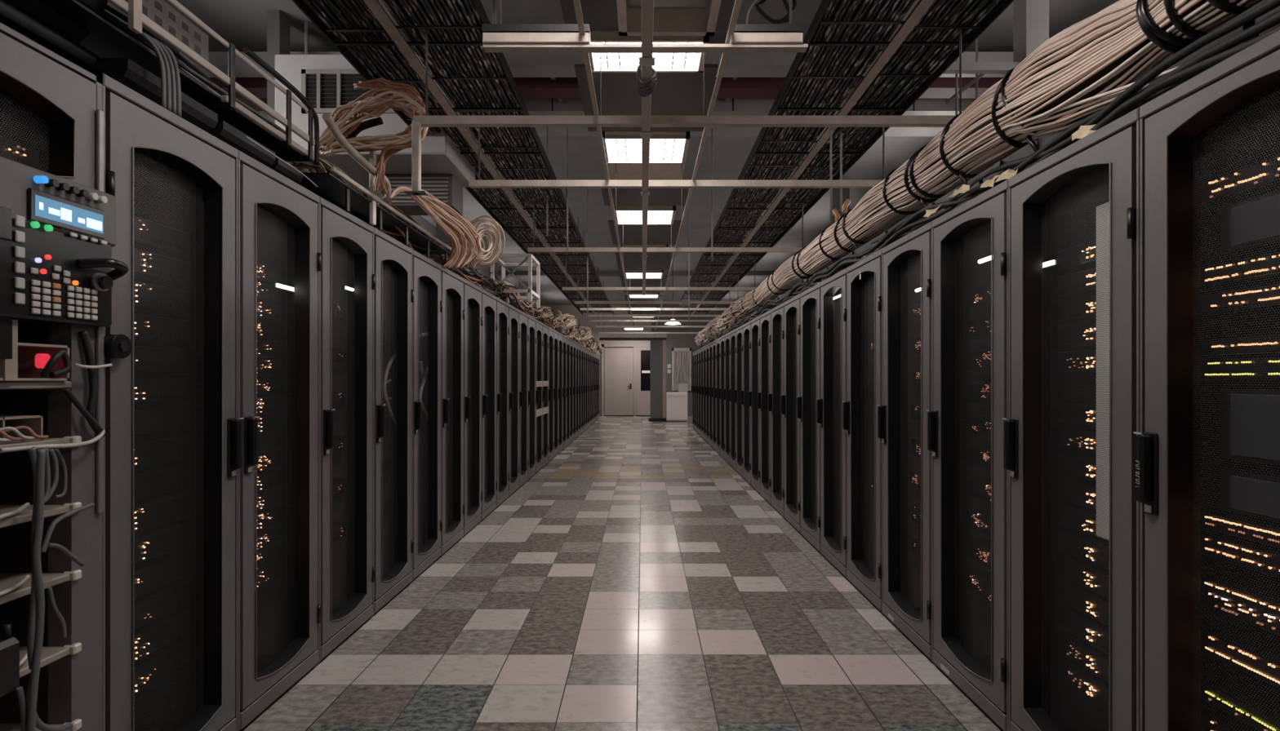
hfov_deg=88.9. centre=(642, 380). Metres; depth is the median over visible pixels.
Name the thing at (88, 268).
handle
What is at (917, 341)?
server
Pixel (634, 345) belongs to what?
trim
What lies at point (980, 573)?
server
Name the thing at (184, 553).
server
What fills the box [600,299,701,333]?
bar
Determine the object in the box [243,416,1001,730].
floor
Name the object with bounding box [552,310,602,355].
cable bundle
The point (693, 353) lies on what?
tall cabinet
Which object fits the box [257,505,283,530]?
server
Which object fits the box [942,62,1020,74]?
wall bar
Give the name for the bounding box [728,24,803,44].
channel
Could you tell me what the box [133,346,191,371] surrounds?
server
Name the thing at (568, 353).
tall cabinet
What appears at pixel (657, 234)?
ceiling panel
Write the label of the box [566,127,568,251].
rod
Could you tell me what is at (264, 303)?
server
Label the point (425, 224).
wall
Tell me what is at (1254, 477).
grille
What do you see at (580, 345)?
tall cabinet
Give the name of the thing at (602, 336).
beam
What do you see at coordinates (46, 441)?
shelf
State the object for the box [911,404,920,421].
server
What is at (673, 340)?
wall
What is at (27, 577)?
cable
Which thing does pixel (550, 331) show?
tall cabinet
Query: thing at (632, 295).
ceiling light
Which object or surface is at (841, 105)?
rod
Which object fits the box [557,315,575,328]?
cable coil
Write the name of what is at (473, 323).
tall cabinet
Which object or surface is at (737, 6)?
bar
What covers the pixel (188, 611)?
server
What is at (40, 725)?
cable
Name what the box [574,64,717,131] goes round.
ceiling panel
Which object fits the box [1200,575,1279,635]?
switch
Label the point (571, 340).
tall cabinet
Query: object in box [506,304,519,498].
tall cabinet
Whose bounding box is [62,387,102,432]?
cable
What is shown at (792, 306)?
tall cabinet
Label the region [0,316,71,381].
electronic device
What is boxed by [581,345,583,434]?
tall cabinet
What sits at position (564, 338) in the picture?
tall cabinet
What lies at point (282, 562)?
server
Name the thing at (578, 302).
bar
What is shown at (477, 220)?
cable coil
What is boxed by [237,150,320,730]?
tall cabinet
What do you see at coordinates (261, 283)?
server
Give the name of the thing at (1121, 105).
cable bundle
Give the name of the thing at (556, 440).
tall cabinet
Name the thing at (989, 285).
server
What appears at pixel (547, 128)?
rod
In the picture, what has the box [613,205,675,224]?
ceiling light
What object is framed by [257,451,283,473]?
server
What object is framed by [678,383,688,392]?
box
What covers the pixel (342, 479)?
server
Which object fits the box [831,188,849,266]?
pillar
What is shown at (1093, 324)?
server
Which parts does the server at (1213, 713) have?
panel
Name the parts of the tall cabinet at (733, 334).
handle, door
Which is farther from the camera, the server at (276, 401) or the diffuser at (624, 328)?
the diffuser at (624, 328)
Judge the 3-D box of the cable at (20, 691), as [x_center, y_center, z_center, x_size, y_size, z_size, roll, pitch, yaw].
[-1.410,0.772,1.482,0.011,0.154,0.024,0,0,0]
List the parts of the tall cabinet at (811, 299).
handle, panel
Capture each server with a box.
[133,216,191,255]
[133,248,191,284]
[133,280,191,313]
[133,313,191,342]
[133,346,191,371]
[133,378,191,402]
[133,436,191,467]
[133,493,191,533]
[133,523,191,564]
[133,551,191,597]
[133,581,191,630]
[133,609,191,662]
[133,639,191,695]
[257,262,283,284]
[257,281,283,303]
[257,301,283,321]
[257,320,283,340]
[257,339,283,358]
[257,359,283,376]
[257,378,283,395]
[257,396,283,414]
[257,414,283,434]
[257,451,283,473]
[257,469,283,492]
[257,487,283,511]
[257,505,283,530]
[257,524,283,551]
[257,542,283,570]
[257,560,283,589]
[332,302,344,320]
[332,347,344,364]
[332,391,344,408]
[332,435,344,453]
[332,478,344,497]
[332,521,344,542]
[382,331,387,345]
[382,458,387,472]
[382,501,387,516]
[384,417,387,430]
[871,340,874,353]
[871,386,874,399]
[871,431,874,444]
[871,475,874,489]
[911,303,920,320]
[911,337,920,354]
[911,371,920,387]
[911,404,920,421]
[911,438,920,455]
[911,471,920,489]
[911,504,920,524]
[911,537,920,558]
[968,284,991,307]
[968,317,991,339]
[968,351,991,370]
[968,383,991,403]
[968,414,991,436]
[968,446,991,470]
[968,477,991,503]
[968,509,991,537]
[968,540,991,570]
[968,571,991,604]
[1057,240,1096,271]
[1057,267,1096,296]
[1057,295,1096,321]
[1057,322,1096,346]
[1057,350,1096,372]
[1057,403,1096,426]
[1057,428,1096,454]
[1057,453,1096,482]
[1057,479,1096,509]
[1057,504,1109,541]
[1057,529,1109,570]
[1057,555,1109,598]
[1057,580,1109,626]
[1057,605,1109,655]
[1057,631,1109,683]
[1057,656,1109,711]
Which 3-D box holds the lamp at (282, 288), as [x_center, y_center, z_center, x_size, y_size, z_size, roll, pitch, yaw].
[-1.536,-0.397,2.837,0.028,0.024,0.230,0,0,0]
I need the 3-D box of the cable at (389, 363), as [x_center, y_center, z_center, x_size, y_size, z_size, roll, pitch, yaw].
[-1.550,0.048,4.052,0.023,0.550,0.302,0,0,0]
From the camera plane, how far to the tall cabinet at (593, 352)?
19.36 m
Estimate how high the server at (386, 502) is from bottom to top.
0.081 m
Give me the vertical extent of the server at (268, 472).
0.070 m
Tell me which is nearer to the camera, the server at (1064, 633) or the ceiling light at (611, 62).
the server at (1064, 633)
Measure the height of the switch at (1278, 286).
0.046 m
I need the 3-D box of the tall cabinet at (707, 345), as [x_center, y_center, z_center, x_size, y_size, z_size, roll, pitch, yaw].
[1.756,0.283,13.053,0.988,2.000,0.609,0,0,0]
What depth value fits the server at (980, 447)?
2.77 m
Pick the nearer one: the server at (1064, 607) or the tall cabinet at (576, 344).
the server at (1064, 607)
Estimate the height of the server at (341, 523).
0.081 m
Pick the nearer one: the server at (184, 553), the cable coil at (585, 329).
the server at (184, 553)
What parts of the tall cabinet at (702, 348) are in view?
door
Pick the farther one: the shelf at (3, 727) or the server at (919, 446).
the server at (919, 446)
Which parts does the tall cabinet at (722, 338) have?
handle, door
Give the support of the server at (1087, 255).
in the tall cabinet at (1054, 202)
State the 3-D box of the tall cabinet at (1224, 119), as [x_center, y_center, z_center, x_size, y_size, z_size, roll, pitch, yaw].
[1.756,0.283,1.407,0.988,2.000,0.609,0,0,0]
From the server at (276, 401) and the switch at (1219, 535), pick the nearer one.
the switch at (1219, 535)
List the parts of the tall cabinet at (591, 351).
door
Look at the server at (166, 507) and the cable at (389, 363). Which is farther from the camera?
the cable at (389, 363)
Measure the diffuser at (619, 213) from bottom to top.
0.002 m
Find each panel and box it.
[560,0,733,31]
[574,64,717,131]
[600,188,688,205]
[607,164,684,180]
[608,220,680,244]
[614,252,673,270]
[616,0,721,35]
[620,244,668,247]
[620,275,667,293]
[624,295,662,306]
[627,311,659,314]
[1096,202,1109,540]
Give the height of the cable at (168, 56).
0.227 m
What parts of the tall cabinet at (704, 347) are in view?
door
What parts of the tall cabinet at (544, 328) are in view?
handle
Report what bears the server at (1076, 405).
in the tall cabinet at (1054, 202)
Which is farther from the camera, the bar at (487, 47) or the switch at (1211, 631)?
the bar at (487, 47)
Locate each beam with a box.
[179,52,1013,77]
[209,77,1004,98]
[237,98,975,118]
[497,271,773,276]
[534,127,944,136]
[599,332,666,340]
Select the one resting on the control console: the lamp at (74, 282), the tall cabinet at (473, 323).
the lamp at (74, 282)
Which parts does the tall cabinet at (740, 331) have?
handle, door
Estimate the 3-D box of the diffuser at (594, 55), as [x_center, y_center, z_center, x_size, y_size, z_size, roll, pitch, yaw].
[0.020,-1.825,3.620,0.600,0.002,0.320,0,0,0]
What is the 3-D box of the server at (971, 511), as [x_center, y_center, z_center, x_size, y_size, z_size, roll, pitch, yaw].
[1.707,0.607,2.632,0.556,0.081,0.484,0,0,0]
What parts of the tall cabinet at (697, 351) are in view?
door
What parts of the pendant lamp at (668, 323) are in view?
lamp shade, cord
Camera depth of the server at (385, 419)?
4.03 m
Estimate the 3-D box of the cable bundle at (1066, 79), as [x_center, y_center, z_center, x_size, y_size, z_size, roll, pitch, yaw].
[1.449,-1.066,8.787,0.344,0.563,15.340,0,0,0]
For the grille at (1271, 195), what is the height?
0.095 m
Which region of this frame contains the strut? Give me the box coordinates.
[636,0,657,295]
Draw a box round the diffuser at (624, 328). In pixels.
[624,328,642,329]
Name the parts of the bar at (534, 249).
hanger rod, hanger rod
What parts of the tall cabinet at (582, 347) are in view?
door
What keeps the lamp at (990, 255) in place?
attached to the tall cabinet at (971, 633)
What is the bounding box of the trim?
[601,343,650,416]
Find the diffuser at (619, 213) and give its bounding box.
[617,211,672,215]
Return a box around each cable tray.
[38,0,319,165]
[674,0,1013,315]
[697,0,1279,347]
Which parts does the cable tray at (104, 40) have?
slotted plate, rail, rail, rail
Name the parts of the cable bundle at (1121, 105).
cord, cord, cord, cord, cord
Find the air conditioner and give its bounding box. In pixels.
[275,20,475,187]
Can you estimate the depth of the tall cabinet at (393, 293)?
4.02 m
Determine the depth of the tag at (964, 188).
2.76 m
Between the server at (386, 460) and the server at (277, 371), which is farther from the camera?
the server at (386, 460)
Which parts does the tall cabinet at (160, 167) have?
panel, handle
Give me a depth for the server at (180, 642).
2.15 m
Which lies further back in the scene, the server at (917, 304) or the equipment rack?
the server at (917, 304)
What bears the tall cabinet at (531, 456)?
on the floor
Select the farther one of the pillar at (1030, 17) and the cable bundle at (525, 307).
the cable bundle at (525, 307)
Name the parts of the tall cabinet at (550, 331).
handle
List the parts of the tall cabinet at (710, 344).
door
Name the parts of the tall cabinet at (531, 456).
handle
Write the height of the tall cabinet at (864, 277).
2.000 m
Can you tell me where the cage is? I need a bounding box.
[490,253,540,308]
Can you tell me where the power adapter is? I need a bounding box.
[0,623,19,697]
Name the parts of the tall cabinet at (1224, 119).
handle, panel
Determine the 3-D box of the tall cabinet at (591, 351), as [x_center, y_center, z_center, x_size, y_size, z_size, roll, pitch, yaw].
[-1.906,0.228,18.570,0.988,2.110,0.586,0,0,0]
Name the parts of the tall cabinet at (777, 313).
handle, panel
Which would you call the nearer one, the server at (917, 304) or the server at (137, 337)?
the server at (137, 337)
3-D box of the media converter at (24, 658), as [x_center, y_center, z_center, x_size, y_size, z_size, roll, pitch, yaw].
[-1.523,0.659,1.446,0.175,0.035,0.232,0,0,0]
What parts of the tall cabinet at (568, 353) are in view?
door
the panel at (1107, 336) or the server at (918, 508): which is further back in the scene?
the server at (918, 508)
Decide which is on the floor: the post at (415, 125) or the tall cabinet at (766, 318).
the tall cabinet at (766, 318)
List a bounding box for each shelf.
[0,381,71,389]
[0,438,69,453]
[0,505,69,528]
[0,573,69,604]
[0,724,69,730]
[19,646,69,678]
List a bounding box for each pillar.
[266,9,289,123]
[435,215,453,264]
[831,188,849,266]
[1013,0,1048,77]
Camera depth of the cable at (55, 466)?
1.56 m
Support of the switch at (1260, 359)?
in the tall cabinet at (1224, 119)
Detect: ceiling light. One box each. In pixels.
[588,31,709,72]
[601,131,689,164]
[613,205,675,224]
[623,317,643,329]
[624,270,663,279]
[628,293,659,297]
[631,306,657,307]
[631,314,655,317]
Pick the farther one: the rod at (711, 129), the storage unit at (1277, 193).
the rod at (711, 129)
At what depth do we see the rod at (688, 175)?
8.50 m
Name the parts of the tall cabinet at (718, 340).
handle, door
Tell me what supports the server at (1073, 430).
in the tall cabinet at (1054, 202)
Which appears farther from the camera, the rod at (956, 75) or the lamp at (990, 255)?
the rod at (956, 75)
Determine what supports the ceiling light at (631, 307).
attached to the ceiling panel at (628, 312)
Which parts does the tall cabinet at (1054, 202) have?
handle, panel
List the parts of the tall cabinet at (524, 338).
panel, handle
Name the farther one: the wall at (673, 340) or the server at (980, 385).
the wall at (673, 340)
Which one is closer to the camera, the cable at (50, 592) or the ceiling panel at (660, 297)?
the cable at (50, 592)
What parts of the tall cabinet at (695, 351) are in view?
door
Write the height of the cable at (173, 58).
0.227 m
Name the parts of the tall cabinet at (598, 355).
door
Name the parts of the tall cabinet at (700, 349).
door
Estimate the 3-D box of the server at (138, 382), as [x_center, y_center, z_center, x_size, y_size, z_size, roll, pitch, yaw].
[-1.857,0.032,2.050,0.556,0.076,0.484,0,0,0]
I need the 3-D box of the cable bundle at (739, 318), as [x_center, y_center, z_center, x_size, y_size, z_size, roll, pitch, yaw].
[1.509,-0.979,13.250,0.347,0.348,7.506,0,0,0]
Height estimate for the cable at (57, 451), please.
0.122 m
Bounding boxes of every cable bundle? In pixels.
[0,0,374,227]
[75,0,285,134]
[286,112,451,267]
[290,157,444,247]
[302,0,595,313]
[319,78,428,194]
[370,204,500,294]
[387,186,484,269]
[485,271,566,333]
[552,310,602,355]
[694,0,999,313]
[694,0,1279,344]
[695,314,742,346]
[697,0,1279,350]
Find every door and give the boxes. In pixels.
[604,348,650,416]
[635,347,650,415]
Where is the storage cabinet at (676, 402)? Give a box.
[666,392,687,421]
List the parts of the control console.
knob, knob, knob, knob, knob, knob, knob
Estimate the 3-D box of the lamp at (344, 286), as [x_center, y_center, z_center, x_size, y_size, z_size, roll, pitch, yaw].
[-1.536,-0.476,3.403,0.028,0.024,0.096,0,0,0]
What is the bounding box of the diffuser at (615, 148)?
[606,141,684,157]
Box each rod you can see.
[493,0,496,24]
[546,127,548,235]
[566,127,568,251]
[586,188,587,321]
[688,175,689,321]
[711,128,712,261]
[830,128,832,221]
[840,102,842,211]
[955,58,957,115]
[975,38,977,100]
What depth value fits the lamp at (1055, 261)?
2.21 m
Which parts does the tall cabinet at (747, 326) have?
handle, door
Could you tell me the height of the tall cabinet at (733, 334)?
2.000 m
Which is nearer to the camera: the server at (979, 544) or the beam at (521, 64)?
the server at (979, 544)
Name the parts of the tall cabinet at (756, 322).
handle, door, panel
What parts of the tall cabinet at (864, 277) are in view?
handle, panel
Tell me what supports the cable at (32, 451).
hanging from the equipment rack
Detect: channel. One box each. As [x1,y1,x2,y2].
[481,24,591,44]
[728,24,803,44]
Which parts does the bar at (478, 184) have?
hanger rod, hanger rod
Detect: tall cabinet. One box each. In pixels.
[102,73,244,730]
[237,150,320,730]
[318,196,375,663]
[372,227,413,616]
[410,248,442,582]
[440,266,465,557]
[462,278,482,537]
[480,288,497,522]
[494,297,509,509]
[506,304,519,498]
[518,310,528,488]
[526,315,536,481]
[534,319,542,475]
[542,323,548,468]
[547,326,554,463]
[553,329,559,457]
[557,332,563,454]
[561,334,566,451]
[565,337,570,446]
[568,338,573,444]
[573,341,576,440]
[575,342,578,439]
[578,344,581,435]
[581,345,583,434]
[582,346,586,432]
[585,347,587,430]
[586,349,589,428]
[588,350,591,427]
[590,351,592,426]
[592,351,594,423]
[594,352,595,422]
[595,353,597,422]
[596,354,598,420]
[598,355,599,418]
[691,351,694,431]
[693,351,696,432]
[694,349,698,434]
[697,348,701,436]
[699,346,703,439]
[702,345,706,441]
[704,343,709,444]
[707,342,713,448]
[711,339,717,453]
[714,337,721,457]
[718,335,725,461]
[723,332,731,466]
[728,328,736,471]
[733,325,744,479]
[740,320,751,486]
[748,315,760,495]
[757,309,772,506]
[768,302,785,519]
[781,293,801,534]
[796,282,822,555]
[816,268,848,580]
[842,248,884,614]
[876,221,933,662]
[926,179,1008,730]
[1002,107,1139,730]
[1133,30,1279,730]
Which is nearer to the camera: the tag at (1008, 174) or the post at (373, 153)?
the tag at (1008, 174)
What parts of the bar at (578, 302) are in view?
hanger rod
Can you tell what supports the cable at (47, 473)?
hanging from the equipment rack
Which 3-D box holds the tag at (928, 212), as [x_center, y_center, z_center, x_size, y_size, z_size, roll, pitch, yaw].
[1.357,-0.790,3.056,0.035,0.050,0.141,0,0,3]
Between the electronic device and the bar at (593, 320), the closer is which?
the electronic device
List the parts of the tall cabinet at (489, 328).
handle, panel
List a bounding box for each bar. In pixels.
[413,23,961,127]
[469,47,884,188]
[483,0,808,52]
[527,158,803,252]
[562,188,756,290]
[573,0,634,330]
[574,217,734,304]
[580,307,728,311]
[586,244,720,316]
[590,255,715,322]
[595,267,707,327]
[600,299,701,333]
[654,0,742,330]
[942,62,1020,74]
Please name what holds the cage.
on the tall cabinet at (513, 313)
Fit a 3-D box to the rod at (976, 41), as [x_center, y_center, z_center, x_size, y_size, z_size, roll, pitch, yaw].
[2.148,-2.023,4.200,0.016,1.286,0.014,0,0,0]
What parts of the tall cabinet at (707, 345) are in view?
door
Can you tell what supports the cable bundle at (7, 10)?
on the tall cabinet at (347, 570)
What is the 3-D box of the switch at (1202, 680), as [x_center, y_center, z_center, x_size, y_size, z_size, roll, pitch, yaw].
[1.707,0.795,1.407,0.556,0.046,0.564,0,0,0]
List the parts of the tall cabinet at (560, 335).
handle, door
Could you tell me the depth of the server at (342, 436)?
3.41 m
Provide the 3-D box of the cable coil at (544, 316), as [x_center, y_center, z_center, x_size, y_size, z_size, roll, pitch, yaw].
[-1.457,-0.997,9.615,0.224,0.178,0.295,0,0,31]
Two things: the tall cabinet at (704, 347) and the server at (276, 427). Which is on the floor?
the tall cabinet at (704, 347)
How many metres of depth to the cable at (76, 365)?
1.67 m
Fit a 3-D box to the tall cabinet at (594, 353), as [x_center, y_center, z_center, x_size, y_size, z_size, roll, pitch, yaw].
[-1.906,0.228,19.750,0.988,2.110,0.586,0,0,0]
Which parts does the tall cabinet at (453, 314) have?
handle, panel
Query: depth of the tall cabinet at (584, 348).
16.41 m
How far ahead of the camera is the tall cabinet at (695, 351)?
16.21 m
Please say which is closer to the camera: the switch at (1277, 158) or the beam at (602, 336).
the switch at (1277, 158)
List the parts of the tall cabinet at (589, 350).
door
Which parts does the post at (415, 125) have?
foot plate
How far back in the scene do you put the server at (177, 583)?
2.15 m
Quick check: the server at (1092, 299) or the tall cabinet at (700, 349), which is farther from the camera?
the tall cabinet at (700, 349)
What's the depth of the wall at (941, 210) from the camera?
8.72 m
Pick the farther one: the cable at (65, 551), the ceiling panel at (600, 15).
the ceiling panel at (600, 15)
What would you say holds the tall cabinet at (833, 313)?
on the floor
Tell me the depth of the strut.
2.73 m
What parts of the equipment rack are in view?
panel, door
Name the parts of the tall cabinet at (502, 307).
handle, panel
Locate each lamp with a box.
[35,257,41,262]
[35,353,50,368]
[40,269,46,274]
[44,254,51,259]
[72,280,78,285]
[271,282,293,293]
[341,285,354,292]
[665,264,680,324]
[977,255,991,265]
[1042,258,1060,270]
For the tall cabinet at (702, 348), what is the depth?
14.49 m
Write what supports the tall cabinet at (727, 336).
on the floor
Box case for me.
[0,415,48,444]
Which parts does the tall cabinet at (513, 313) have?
panel, handle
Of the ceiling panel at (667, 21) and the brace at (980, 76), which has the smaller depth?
the ceiling panel at (667, 21)
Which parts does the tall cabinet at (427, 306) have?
handle, panel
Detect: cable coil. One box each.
[460,215,505,270]
[537,306,552,319]
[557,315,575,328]
[574,326,591,341]
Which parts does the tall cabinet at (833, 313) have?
handle, panel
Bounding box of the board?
[671,348,691,391]
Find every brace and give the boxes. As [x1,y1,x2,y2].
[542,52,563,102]
[724,52,745,102]
[945,61,996,104]
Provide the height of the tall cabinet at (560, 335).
2.110 m
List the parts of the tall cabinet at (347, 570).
handle, panel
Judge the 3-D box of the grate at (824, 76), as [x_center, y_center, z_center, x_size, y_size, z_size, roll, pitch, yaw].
[1.054,-1.741,8.800,0.406,0.064,16.200,0,0,0]
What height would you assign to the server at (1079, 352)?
0.068 m
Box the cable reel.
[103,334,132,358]
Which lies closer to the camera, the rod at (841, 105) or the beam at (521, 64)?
the rod at (841, 105)
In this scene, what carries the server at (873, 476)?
in the tall cabinet at (864, 277)
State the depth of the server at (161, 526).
2.15 m
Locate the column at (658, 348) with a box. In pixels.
[648,340,666,422]
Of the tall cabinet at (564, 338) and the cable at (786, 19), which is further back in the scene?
the tall cabinet at (564, 338)
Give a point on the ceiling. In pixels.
(242, 24)
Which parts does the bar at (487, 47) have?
hanger rod, hanger rod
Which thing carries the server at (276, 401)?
in the tall cabinet at (278, 621)
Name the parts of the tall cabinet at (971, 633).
handle, panel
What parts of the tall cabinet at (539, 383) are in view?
handle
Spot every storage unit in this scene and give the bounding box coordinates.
[1219,190,1279,253]
[1219,389,1279,465]
[1219,469,1279,522]
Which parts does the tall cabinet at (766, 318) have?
handle, door, panel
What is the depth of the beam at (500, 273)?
16.00 m
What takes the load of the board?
attached to the wall at (673, 340)
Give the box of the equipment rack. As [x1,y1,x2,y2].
[0,13,103,730]
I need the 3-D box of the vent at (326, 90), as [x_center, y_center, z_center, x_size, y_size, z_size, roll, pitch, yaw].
[-2.010,-2.007,4.538,0.720,0.300,0.024,0,0,0]
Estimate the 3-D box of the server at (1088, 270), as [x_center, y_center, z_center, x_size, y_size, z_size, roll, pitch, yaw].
[1.707,-0.324,2.019,0.556,0.068,0.484,0,0,0]
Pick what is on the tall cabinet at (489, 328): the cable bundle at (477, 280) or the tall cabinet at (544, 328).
the cable bundle at (477, 280)
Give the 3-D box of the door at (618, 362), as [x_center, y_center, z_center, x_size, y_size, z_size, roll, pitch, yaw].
[-0.580,0.073,23.147,1.760,2.420,0.098,0,0,0]
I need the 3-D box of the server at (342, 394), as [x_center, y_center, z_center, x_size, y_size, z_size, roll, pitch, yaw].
[-1.857,0.102,3.230,0.556,0.081,0.484,0,0,0]
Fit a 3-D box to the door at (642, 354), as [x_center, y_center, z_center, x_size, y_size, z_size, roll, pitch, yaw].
[0.030,0.043,23.172,0.540,2.420,0.045,0,0,0]
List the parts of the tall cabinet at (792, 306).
handle, panel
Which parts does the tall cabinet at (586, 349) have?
door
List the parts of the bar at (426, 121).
hanger rod, hanger rod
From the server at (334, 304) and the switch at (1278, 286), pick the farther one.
the server at (334, 304)
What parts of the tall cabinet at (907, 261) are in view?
handle, panel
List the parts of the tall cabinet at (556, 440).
handle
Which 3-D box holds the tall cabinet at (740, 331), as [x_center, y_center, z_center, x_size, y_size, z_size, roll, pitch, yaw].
[1.756,0.283,8.762,0.988,2.000,0.609,0,0,0]
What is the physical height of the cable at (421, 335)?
0.836 m
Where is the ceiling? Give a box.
[164,0,1119,305]
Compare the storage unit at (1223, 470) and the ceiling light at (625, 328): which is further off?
the ceiling light at (625, 328)
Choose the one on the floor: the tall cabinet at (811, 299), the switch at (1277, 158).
the tall cabinet at (811, 299)
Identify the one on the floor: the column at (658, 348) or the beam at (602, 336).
the column at (658, 348)
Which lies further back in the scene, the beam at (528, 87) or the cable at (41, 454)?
the beam at (528, 87)
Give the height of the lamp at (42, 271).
0.012 m
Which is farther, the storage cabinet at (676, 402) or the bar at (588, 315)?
the storage cabinet at (676, 402)
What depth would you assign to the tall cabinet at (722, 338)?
10.81 m
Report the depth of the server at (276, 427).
2.79 m
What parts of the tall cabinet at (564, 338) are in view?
handle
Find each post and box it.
[369,151,376,225]
[404,120,428,195]
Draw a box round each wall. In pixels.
[104,0,541,308]
[541,305,742,416]
[777,208,945,297]
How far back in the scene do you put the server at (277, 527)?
2.78 m
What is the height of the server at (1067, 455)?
0.068 m
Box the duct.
[4,0,302,183]
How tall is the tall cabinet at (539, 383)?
2.110 m
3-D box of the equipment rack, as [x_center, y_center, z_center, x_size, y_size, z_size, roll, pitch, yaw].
[-1.894,0.228,1.452,0.912,2.110,0.600,0,0,0]
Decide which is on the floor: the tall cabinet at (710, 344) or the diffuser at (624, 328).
the tall cabinet at (710, 344)
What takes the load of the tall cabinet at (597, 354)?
on the floor
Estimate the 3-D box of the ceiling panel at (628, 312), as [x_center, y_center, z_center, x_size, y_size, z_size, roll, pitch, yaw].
[0.020,-1.840,17.480,0.840,0.020,1.240,0,0,0]
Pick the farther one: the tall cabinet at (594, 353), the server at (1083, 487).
the tall cabinet at (594, 353)
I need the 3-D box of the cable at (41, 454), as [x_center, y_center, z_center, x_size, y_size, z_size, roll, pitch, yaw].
[-1.395,0.507,1.501,0.015,0.692,0.040,0,0,0]
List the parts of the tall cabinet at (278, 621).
handle, panel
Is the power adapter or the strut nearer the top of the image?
the strut
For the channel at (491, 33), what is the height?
0.066 m
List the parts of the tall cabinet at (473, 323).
handle, panel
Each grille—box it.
[378,174,462,215]
[1231,193,1279,246]
[1231,475,1279,519]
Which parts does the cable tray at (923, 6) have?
rail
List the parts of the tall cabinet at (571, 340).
handle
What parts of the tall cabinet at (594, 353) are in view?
door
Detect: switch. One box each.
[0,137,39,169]
[1200,155,1279,205]
[1200,252,1279,286]
[1200,283,1279,313]
[1200,333,1279,355]
[1200,358,1279,379]
[1200,510,1279,547]
[1200,533,1279,577]
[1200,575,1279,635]
[1200,628,1279,689]
[1200,679,1279,730]
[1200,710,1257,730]
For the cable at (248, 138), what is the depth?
2.65 m
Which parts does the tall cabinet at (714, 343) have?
door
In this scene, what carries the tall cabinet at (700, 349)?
on the floor
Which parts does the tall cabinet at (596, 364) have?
door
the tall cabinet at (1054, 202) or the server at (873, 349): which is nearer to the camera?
the tall cabinet at (1054, 202)
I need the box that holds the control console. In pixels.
[0,156,128,327]
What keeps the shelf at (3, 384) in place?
attached to the equipment rack
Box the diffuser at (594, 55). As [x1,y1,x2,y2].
[591,42,702,65]
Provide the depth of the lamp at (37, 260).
1.52 m
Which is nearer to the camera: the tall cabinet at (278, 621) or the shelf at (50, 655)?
the shelf at (50, 655)
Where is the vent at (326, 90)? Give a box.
[301,69,395,113]
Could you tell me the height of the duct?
0.380 m
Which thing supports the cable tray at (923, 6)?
hanging from the rod at (831, 130)
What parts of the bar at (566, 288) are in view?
hanger rod, hanger rod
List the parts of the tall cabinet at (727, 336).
handle, door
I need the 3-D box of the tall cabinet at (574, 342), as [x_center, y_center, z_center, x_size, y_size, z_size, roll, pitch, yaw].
[-1.906,0.228,13.850,0.988,2.110,0.586,0,0,0]
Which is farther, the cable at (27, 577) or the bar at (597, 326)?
the bar at (597, 326)
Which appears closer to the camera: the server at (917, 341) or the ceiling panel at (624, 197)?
the server at (917, 341)
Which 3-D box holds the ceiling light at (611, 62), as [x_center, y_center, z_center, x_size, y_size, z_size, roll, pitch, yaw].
[0.020,-1.850,3.620,0.660,0.120,0.360,0,0,0]
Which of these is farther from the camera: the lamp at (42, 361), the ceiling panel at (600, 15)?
the ceiling panel at (600, 15)
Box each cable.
[0,430,105,453]
[15,686,26,730]
[26,446,36,669]
[26,448,45,730]
[26,678,72,730]
[40,502,94,552]
[44,448,50,502]
[44,448,58,503]
[46,586,66,638]
[47,542,84,566]
[53,448,67,498]
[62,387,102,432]
[75,363,112,368]
[78,330,105,438]
[114,20,166,108]
[120,27,171,111]
[127,31,176,114]
[133,35,181,117]
[245,136,317,187]
[382,351,396,425]
[418,332,427,419]
[419,361,423,437]
[746,0,757,24]
[754,0,796,24]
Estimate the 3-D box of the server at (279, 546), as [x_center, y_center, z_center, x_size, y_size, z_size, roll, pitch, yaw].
[-1.857,0.748,2.640,0.556,0.070,0.484,0,0,0]
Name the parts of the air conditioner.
hanger rod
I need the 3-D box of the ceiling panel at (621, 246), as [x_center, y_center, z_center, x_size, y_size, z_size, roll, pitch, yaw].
[0.020,-1.850,9.000,0.660,0.120,0.280,0,0,0]
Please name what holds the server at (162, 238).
in the tall cabinet at (160, 167)
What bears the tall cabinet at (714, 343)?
on the floor
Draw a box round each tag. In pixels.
[923,204,942,217]
[946,184,969,198]
[980,174,1000,187]
[995,168,1017,182]
[1071,124,1095,141]
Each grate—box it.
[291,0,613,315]
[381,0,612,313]
[675,0,915,313]
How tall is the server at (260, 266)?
0.070 m
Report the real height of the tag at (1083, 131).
0.056 m
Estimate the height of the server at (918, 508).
0.081 m
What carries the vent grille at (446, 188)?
attached to the air conditioner
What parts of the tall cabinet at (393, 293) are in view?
handle, panel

